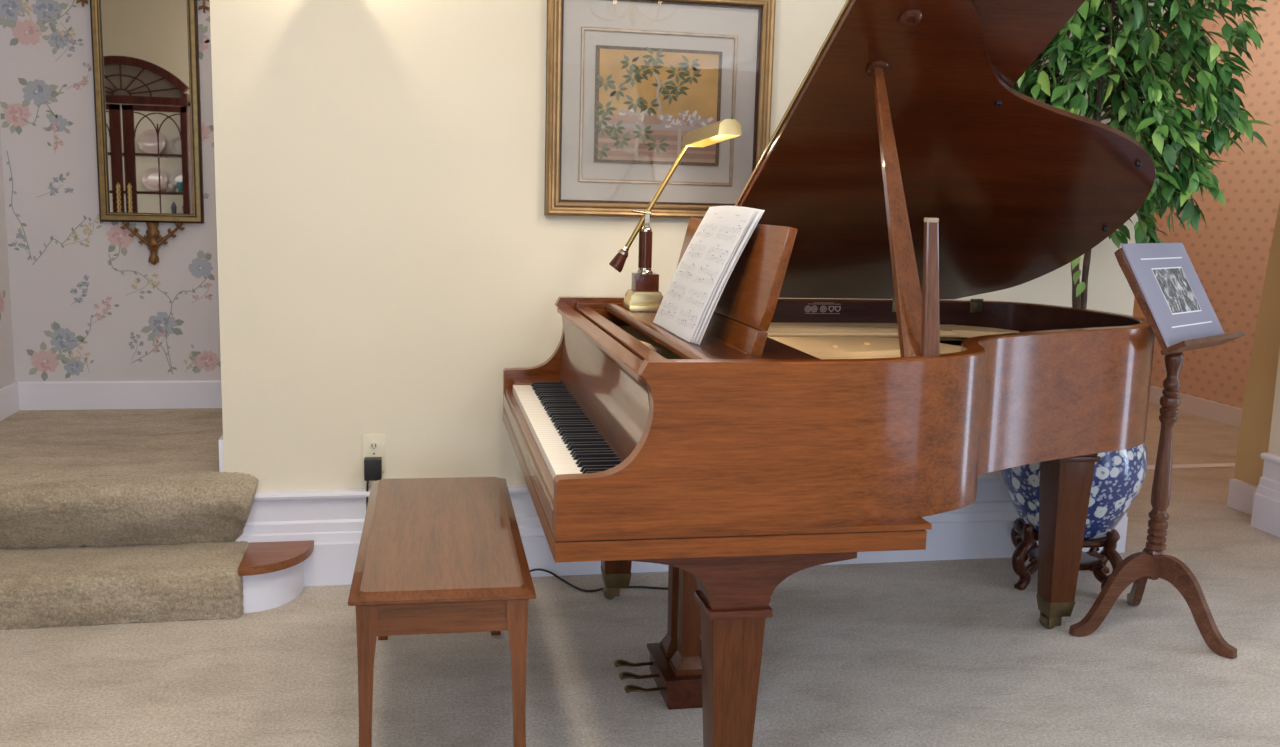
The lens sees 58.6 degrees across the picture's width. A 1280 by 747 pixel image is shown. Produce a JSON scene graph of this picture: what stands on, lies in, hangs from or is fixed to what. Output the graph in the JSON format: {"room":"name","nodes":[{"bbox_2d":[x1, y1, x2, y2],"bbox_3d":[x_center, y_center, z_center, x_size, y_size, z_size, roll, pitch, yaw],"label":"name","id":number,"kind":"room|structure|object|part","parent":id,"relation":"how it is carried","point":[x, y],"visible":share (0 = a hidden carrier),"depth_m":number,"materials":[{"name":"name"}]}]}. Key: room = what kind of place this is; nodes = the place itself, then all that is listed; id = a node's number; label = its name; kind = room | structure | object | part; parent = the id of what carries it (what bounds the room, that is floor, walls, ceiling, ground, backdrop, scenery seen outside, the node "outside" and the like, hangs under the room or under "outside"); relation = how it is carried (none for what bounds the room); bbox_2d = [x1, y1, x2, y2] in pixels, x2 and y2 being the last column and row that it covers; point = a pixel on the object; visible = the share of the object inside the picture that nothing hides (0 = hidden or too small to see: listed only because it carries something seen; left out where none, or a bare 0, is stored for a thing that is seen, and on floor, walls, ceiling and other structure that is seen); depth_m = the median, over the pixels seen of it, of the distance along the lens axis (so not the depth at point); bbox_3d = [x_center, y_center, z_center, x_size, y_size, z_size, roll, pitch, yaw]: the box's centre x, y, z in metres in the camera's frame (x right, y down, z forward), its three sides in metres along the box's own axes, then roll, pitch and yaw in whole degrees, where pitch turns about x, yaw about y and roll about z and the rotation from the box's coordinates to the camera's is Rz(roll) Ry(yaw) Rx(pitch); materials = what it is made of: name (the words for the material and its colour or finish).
{"room":"music room","nodes":[
{"label":"music room","id":0,"kind":"room"},
{"bbox_2d":[0,127,14,388],"bbox_3d":[-2.487,-0.926,4.043,0.118,2.430,0.900,0,9,-12],"label":"wall","id":1,"kind":"structure","parent":0,"point":[7,370],"depth_m":4.53,"materials":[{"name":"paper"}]},
{"bbox_2d":[0,290,4,320],"bbox_3d":[-2.421,-1.123,4.007,0.001,1.986,0.825,0,9,-12],"label":"print","id":2,"kind":"object","parent":1,"relation":"attached to","point":[2,292],"depth_m":4.50,"materials":[{"name":"pink paper"}]},
{"bbox_2d":[0,382,18,420],"bbox_3d":[-2.452,0.164,4.223,0.014,0.124,0.900,0,9,-12],"label":"baseboard","id":3,"kind":"structure","parent":1,"relation":"attached to","point":[9,395],"depth_m":4.54,"materials":[{"name":"white paint"}]},
{"bbox_2d":[0,0,220,381],"bbox_3d":[-2.156,-0.848,4.649,4.250,2.750,0.121,0,9,-12],"label":"wall","id":4,"kind":"structure","parent":0,"point":[88,303],"depth_m":4.62,"materials":[{"name":"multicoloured paper"}]},
{"bbox_2d":[18,380,221,409],"bbox_3d":[-1.358,0.089,4.894,2.399,0.124,0.014,0,9,-12],"label":"baseboard","id":5,"kind":"structure","parent":4,"relation":"attached to","point":[55,395],"depth_m":4.72,"materials":[{"name":"white paint"}]},
{"bbox_2d":[76,0,209,264],"bbox_3d":[-1.973,-1.028,4.573,0.501,1.182,0.047,0,9,-12],"label":"wall mirror","id":6,"kind":"object","parent":4,"relation":"attached to","point":[146,71],"visible":1,"depth_m":4.58,"materials":[{"name":"gold metal"}]},
{"bbox_3d":[-1.973,-1.115,4.570,0.323,0.938,0.004,0,9,-12],"label":"mirror plate","id":7,"kind":"part","parent":6,"relation":"part of","materials":[{"name":"silver metal"}]},
{"bbox_2d":[0,402,1279,746],"bbox_3d":[1.129,1.180,1.246,9.700,0.060,12.800,0,9,-12],"label":"floor","id":8,"kind":"structure","parent":0,"point":[935,653],"depth_m":3.18,"materials":[{"name":"beige carpet"}]},
{"bbox_2d":[0,408,313,629],"bbox_3d":[-2.072,0.449,4.026,4.150,0.387,1.519,0,9,-12],"label":"stairs","id":9,"kind":"structure","parent":8,"relation":"on","point":[108,516],"depth_m":3.57,"materials":[{"name":"beige carpet"}]},
{"bbox_2d":[348,477,535,746],"bbox_3d":[-0.502,0.614,2.882,0.384,0.480,1.006,0,9,-10],"label":"piano bench","id":10,"kind":"object","parent":8,"relation":"on","point":[435,555],"visible":1,"depth_m":2.49,"materials":[{"name":"brown wood"}]},
{"bbox_3d":[-0.572,0.697,2.402,0.046,0.458,0.046,0,9,-10],"label":"leg","id":11,"kind":"part","parent":10,"relation":"part of","materials":[{"name":"brown wood"}]},
{"bbox_3d":[-0.738,0.554,3.308,0.046,0.458,0.046,0,9,-10],"label":"leg","id":12,"kind":"part","parent":10,"relation":"part of","materials":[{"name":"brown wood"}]},
{"bbox_3d":[-0.433,0.553,3.364,0.046,0.458,0.046,0,9,-10],"label":"leg","id":13,"kind":"part","parent":10,"relation":"part of","materials":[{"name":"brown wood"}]},
{"bbox_3d":[-0.267,0.696,2.458,0.046,0.458,0.046,0,9,-10],"label":"leg","id":14,"kind":"part","parent":10,"relation":"part of","materials":[{"name":"brown wood"}]},
{"bbox_2d":[503,0,1155,746],"bbox_3d":[0.638,-0.104,3.110,1.911,1.888,1.500,0,9,-11],"label":"grand piano","id":15,"kind":"object","parent":8,"relation":"on","point":[906,165],"visible":1,"depth_m":2.82,"materials":[{"name":"brown wood"}]},
{"bbox_3d":[-0.075,0.477,3.703,0.116,0.347,0.116,0,9,-11],"label":"leg","id":16,"kind":"part","parent":15,"relation":"part of","materials":[{"name":"brown wood"}]},
{"bbox_3d":[0.033,-0.112,2.976,0.034,0.025,1.310,0,9,-11],"label":"desk rail","id":17,"kind":"part","parent":15,"relation":"part of","materials":[{"name":"brown wood"}]},
{"bbox_3d":[0.108,0.509,3.061,0.082,0.496,0.080,0,9,-11],"label":"lyre post","id":18,"kind":"part","parent":15,"relation":"part of","materials":[{"name":"brown wood"}]},
{"bbox_2d":[609,119,741,311],"bbox_3d":[0.087,-0.452,3.341,0.311,0.561,0.387,0,9,-11],"label":"lamp","id":19,"kind":"object","parent":15,"relation":"on","point":[644,295],"visible":0.99,"depth_m":3.45,"materials":[{"name":"gold metal"}]},
{"bbox_3d":[0.005,-0.487,3.438,0.063,0.016,0.011,0,9,-11],"label":"pivot handle","id":20,"kind":"part","parent":19,"relation":"part of","materials":[{"name":"silver metal"}]},
{"bbox_3d":[0.048,-0.530,3.458,0.197,0.328,0.016,0,9,-12],"label":"arm","id":21,"kind":"part","parent":19,"relation":"part of","materials":[{"name":"gold metal"}]},
{"bbox_3d":[0.204,-0.695,3.305,0.068,0.063,0.344,-1,9,-15],"label":"lamp shade","id":22,"kind":"part","parent":19,"relation":"part of","materials":[{"name":"gold metal"}]},
{"bbox_3d":[0.131,0.528,2.942,0.082,0.496,0.080,0,9,-11],"label":"lyre post","id":23,"kind":"part","parent":15,"relation":"part of","materials":[{"name":"brown wood"}]},
{"bbox_2d":[653,206,755,341],"bbox_3d":[0.155,-0.268,2.921,0.152,0.324,0.445,0,9,-11],"label":"sheet music","id":24,"kind":"object","parent":15,"relation":"on","point":[691,286],"visible":1,"depth_m":2.89,"materials":[{"name":"white paper"}]},
{"bbox_2d":[620,306,818,359],"bbox_3d":[0.173,-0.107,3.004,0.253,0.014,1.310,0,9,-11],"label":"desk tray","id":25,"kind":"object","parent":15,"relation":"on","point":[714,344],"depth_m":2.65,"materials":[{"name":"brown wood"}]},
{"bbox_2d":[690,209,757,342],"bbox_3d":[0.161,-0.267,2.918,0.152,0.324,0.457,0,9,-11],"label":"sheet music","id":26,"kind":"object","parent":15,"relation":"on","point":[753,215],"visible":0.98,"depth_m":2.71,"materials":[{"name":"white paper"}]},
{"bbox_2d":[693,207,762,343],"bbox_3d":[0.169,-0.264,2.904,0.152,0.324,0.445,0,9,-11],"label":"sheet music","id":27,"kind":"object","parent":15,"relation":"on","point":[759,211],"visible":0.16,"depth_m":2.70,"materials":[{"name":"white paper"}]},
{"bbox_2d":[697,209,764,344],"bbox_3d":[0.175,-0.263,2.901,0.152,0.324,0.457,0,9,-11],"label":"sheet music","id":28,"kind":"object","parent":15,"relation":"on","point":[762,212],"visible":0.14,"depth_m":2.69,"materials":[{"name":"white paper"}]},
{"bbox_3d":[0.194,0.673,2.472,0.116,0.347,0.116,0,9,-11],"label":"leg","id":29,"kind":"part","parent":15,"relation":"part of","materials":[{"name":"brown wood"}]},
{"bbox_2d":[866,60,887,75],"bbox_3d":[0.582,-0.750,2.798,0.054,0.036,0.048,0,9,-11],"label":"cup","id":30,"kind":"object","parent":15,"relation":"on","point":[873,67],"depth_m":2.78,"materials":[{"name":"brown wood"}]},
{"bbox_3d":[0.795,-0.063,3.183,1.046,0.043,1.290,0,9,-11],"label":"iron plate","id":31,"kind":"part","parent":15,"relation":"part of","materials":[{"name":"gold metal"}]},
{"bbox_3d":[0.633,-0.624,3.156,0.570,0.873,1.292,-1,9,-16],"label":"lid","id":32,"kind":"part","parent":15,"relation":"part of","materials":[{"name":"brown wood"}]},
{"bbox_2d":[899,9,921,26],"bbox_3d":[0.628,-0.826,2.648,0.054,0.036,0.048,0,9,-11],"label":"cup","id":33,"kind":"object","parent":15,"relation":"on","point":[907,17],"depth_m":2.64,"materials":[{"name":"brown wood"}]},
{"bbox_3d":[0.930,-0.597,3.213,1.295,0.888,1.257,0,9,-11],"label":"lid","id":34,"kind":"part","parent":15,"relation":"part of","materials":[{"name":"brown wood"}]},
{"bbox_3d":[1.306,0.484,3.533,0.116,0.457,0.116,0,9,-11],"label":"leg","id":35,"kind":"part","parent":15,"relation":"part of","materials":[{"name":"brown wood"}]},
{"bbox_2d":[1011,517,1122,589],"bbox_3d":[1.501,0.622,4.021,0.367,0.238,0.387,4,9,17],"label":"plant stand","id":36,"kind":"object","parent":8,"relation":"on","point":[1023,537],"visible":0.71,"depth_m":3.90,"materials":[{"name":"brown wood"}]},
{"bbox_3d":[1.419,0.595,4.188,0.042,0.237,0.135,-2,10,-24],"label":"leg","id":37,"kind":"part","parent":36,"relation":"part of","materials":[{"name":"brown wood"}]},
{"bbox_3d":[1.336,0.632,3.929,0.135,0.237,0.042,-4,10,-30],"label":"leg","id":38,"kind":"part","parent":36,"relation":"part of","materials":[{"name":"brown wood"}]},
{"bbox_2d":[1001,442,1147,539],"bbox_3d":[1.502,0.351,3.981,0.486,0.391,0.486,0,9,-12],"label":"planter","id":39,"kind":"object","parent":36,"relation":"on","point":[1118,478],"visible":0.26,"depth_m":3.81,"materials":[{"name":"blue ceramic"}]},
{"bbox_2d":[1012,0,1271,308],"bbox_3d":[1.482,-0.641,3.716,1.073,1.812,0.608,2,9,6],"label":"ficus tree","id":40,"kind":"object","parent":39,"relation":"on","point":[1133,74],"visible":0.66,"depth_m":3.60,"materials":[{"name":"green plant"}]},
{"bbox_3d":[1.661,0.614,4.104,0.135,0.237,0.042,-3,10,-26],"label":"leg","id":41,"kind":"part","parent":36,"relation":"part of","materials":[{"name":"brown wood"}]},
{"bbox_3d":[1.583,0.649,3.861,0.042,0.237,0.135,-3,10,-28],"label":"leg","id":42,"kind":"part","parent":36,"relation":"part of","materials":[{"name":"brown wood"}]},
{"bbox_2d":[1069,248,1244,658],"bbox_3d":[1.623,0.225,3.419,0.425,1.197,0.547,10,12,44],"label":"music stand","id":43,"kind":"object","parent":8,"relation":"on","point":[1137,568],"visible":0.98,"depth_m":3.47,"materials":[{"name":"brown wood"}]},
{"bbox_3d":[1.458,0.682,3.523,0.262,0.253,0.026,-1,9,-14],"label":"leg","id":44,"kind":"part","parent":43,"relation":"part of","materials":[{"name":"brown wood"}]},
{"bbox_3d":[1.625,0.660,3.692,0.026,0.253,0.262,3,9,12],"label":"leg","id":45,"kind":"part","parent":43,"relation":"part of","materials":[{"name":"brown wood"}]},
{"bbox_2d":[1121,243,1224,346],"bbox_3d":[1.573,-0.239,3.352,0.430,0.280,0.161,-7,12,-43],"label":"book","id":46,"kind":"object","parent":43,"relation":"on","point":[1166,276],"visible":0.93,"depth_m":3.33,"materials":[{"name":"grey"}]},
{"bbox_2d":[1153,268,1200,312],"bbox_3d":[1.582,-0.246,3.358,0.212,0.122,0.069,-7,12,-43],"label":"print","id":47,"kind":"object","parent":46,"relation":"attached to","point":[1175,288],"depth_m":3.35},
{"bbox_3d":[1.679,0.700,3.444,0.026,0.253,0.262,-5,11,-36],"label":"leg","id":48,"kind":"part","parent":43,"relation":"part of","materials":[{"name":"brown wood"}]},
{"bbox_2d":[1234,202,1279,485],"bbox_3d":[3.098,-0.743,4.853,0.775,2.750,0.290,0,9,-12],"label":"pier","id":49,"kind":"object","parent":8,"relation":"on","point":[1255,427],"visible":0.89,"depth_m":4.96,"materials":[{"name":"beige paint"}]},
{"bbox_2d":[1227,479,1256,515],"bbox_3d":[2.676,0.555,4.970,0.030,0.128,0.283,0,9,-12],"label":"baseboard","id":50,"kind":"object","parent":49,"relation":"attached to","point":[1240,493],"visible":0.56,"depth_m":5.03,"materials":[{"name":"white paint"}]},
{"bbox_2d":[210,0,1158,490],"bbox_3d":[0.252,-0.682,3.973,3.265,2.750,0.160,0,9,-12],"label":"wall","id":51,"kind":"structure","parent":0,"point":[387,247],"depth_m":3.71,"materials":[{"name":"beige paint"}]},
{"bbox_2d":[218,435,223,471],"bbox_3d":[-1.379,0.261,3.788,0.015,0.118,0.158,0,9,-12],"label":"baseboard","id":52,"kind":"structure","parent":51,"relation":"attached to","point":[221,454],"depth_m":3.71,"materials":[{"name":"white paint"}]},
{"bbox_2d":[362,434,385,471],"bbox_3d":[-0.887,0.266,3.801,0.074,0.126,0.010,0,9,-12],"label":"wall outlet","id":53,"kind":"object","parent":51,"relation":"attached to","point":[373,445],"visible":0.77,"depth_m":3.80,"materials":[{"name":"beige plastic"}]},
{"bbox_2d":[369,441,378,449],"bbox_3d":[-0.886,0.239,3.796,0.034,0.029,0.004,0,9,-12],"label":"socket","id":54,"kind":"object","parent":53,"relation":"attached to","point":[373,445],"depth_m":3.79,"materials":[{"name":"beige plastic"}]},
{"bbox_2d":[364,457,667,591],"bbox_3d":[-0.244,0.505,3.821,1.347,0.424,0.162,1,9,-6],"label":"power adapter","id":55,"kind":"object","parent":51,"relation":"attached to","point":[372,465],"visible":0.48,"depth_m":3.77,"materials":[{"name":"black plastic"}]},
{"bbox_2d":[544,0,775,218],"bbox_3d":[0.069,-0.898,3.796,0.764,0.752,0.043,0,9,-12],"label":"framed painting","id":56,"kind":"object","parent":51,"relation":"attached to","point":[626,80],"visible":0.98,"depth_m":3.79,"materials":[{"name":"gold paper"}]},
{"bbox_3d":[0.061,-0.891,3.800,0.427,0.381,0.011,0,9,-12],"label":"painted panel","id":57,"kind":"part","parent":56,"relation":"part of","materials":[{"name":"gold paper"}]},
{"bbox_2d":[235,472,1127,585],"bbox_3d":[0.265,0.537,4.058,3.260,0.315,0.055,0,9,-12],"label":"baseboard","id":58,"kind":"structure","parent":51,"relation":"attached to","point":[334,519],"depth_m":3.91,"materials":[{"name":"white paint"}]},
{"bbox_2d":[1133,9,1174,317],"bbox_3d":[2.346,-1.180,7.579,2.650,2.750,0.100,0,9,-12],"label":"wall","id":59,"kind":"structure","parent":0,"point":[1137,311],"depth_m":7.86,"materials":[{"name":"brown paint"}]},
{"bbox_2d":[1151,0,1279,408],"bbox_3d":[3.894,-0.949,6.332,0.120,2.750,3.200,0,9,-12],"label":"wall","id":60,"kind":"structure","parent":0,"point":[1229,253],"depth_m":7.04,"materials":[{"name":"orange paper"}]},
{"bbox_2d":[1147,463,1235,468],"bbox_3d":[2.677,0.480,5.859,2.210,0.006,0.070,0,9,-12],"label":"trim","id":61,"kind":"structure","parent":60,"relation":"attached to","point":[1215,465],"depth_m":5.89,"materials":[{"name":"white"}]},
{"bbox_2d":[1149,385,1242,427],"bbox_3d":[3.794,0.353,6.518,0.015,0.115,3.000,0,9,-12],"label":"baseboard","id":62,"kind":"structure","parent":60,"relation":"attached to","point":[1215,411],"depth_m":7.31,"materials":[{"name":"white paint"}]},
{"bbox_2d":[1268,350,1279,454],"bbox_3d":[3.678,0.006,0.060,0.160,2.750,9.450,0,9,-12],"label":"wall","id":63,"kind":"structure","parent":0,"point":[1274,442],"depth_m":4.73,"materials":[{"name":"beige paint"}]},
{"bbox_2d":[1250,453,1279,536],"bbox_3d":[2.722,0.578,4.210,0.055,0.315,1.190,0,9,-12],"label":"baseboard","id":64,"kind":"structure","parent":63,"relation":"attached to","point":[1265,516],"depth_m":4.72,"materials":[{"name":"white paint"}]}
]}

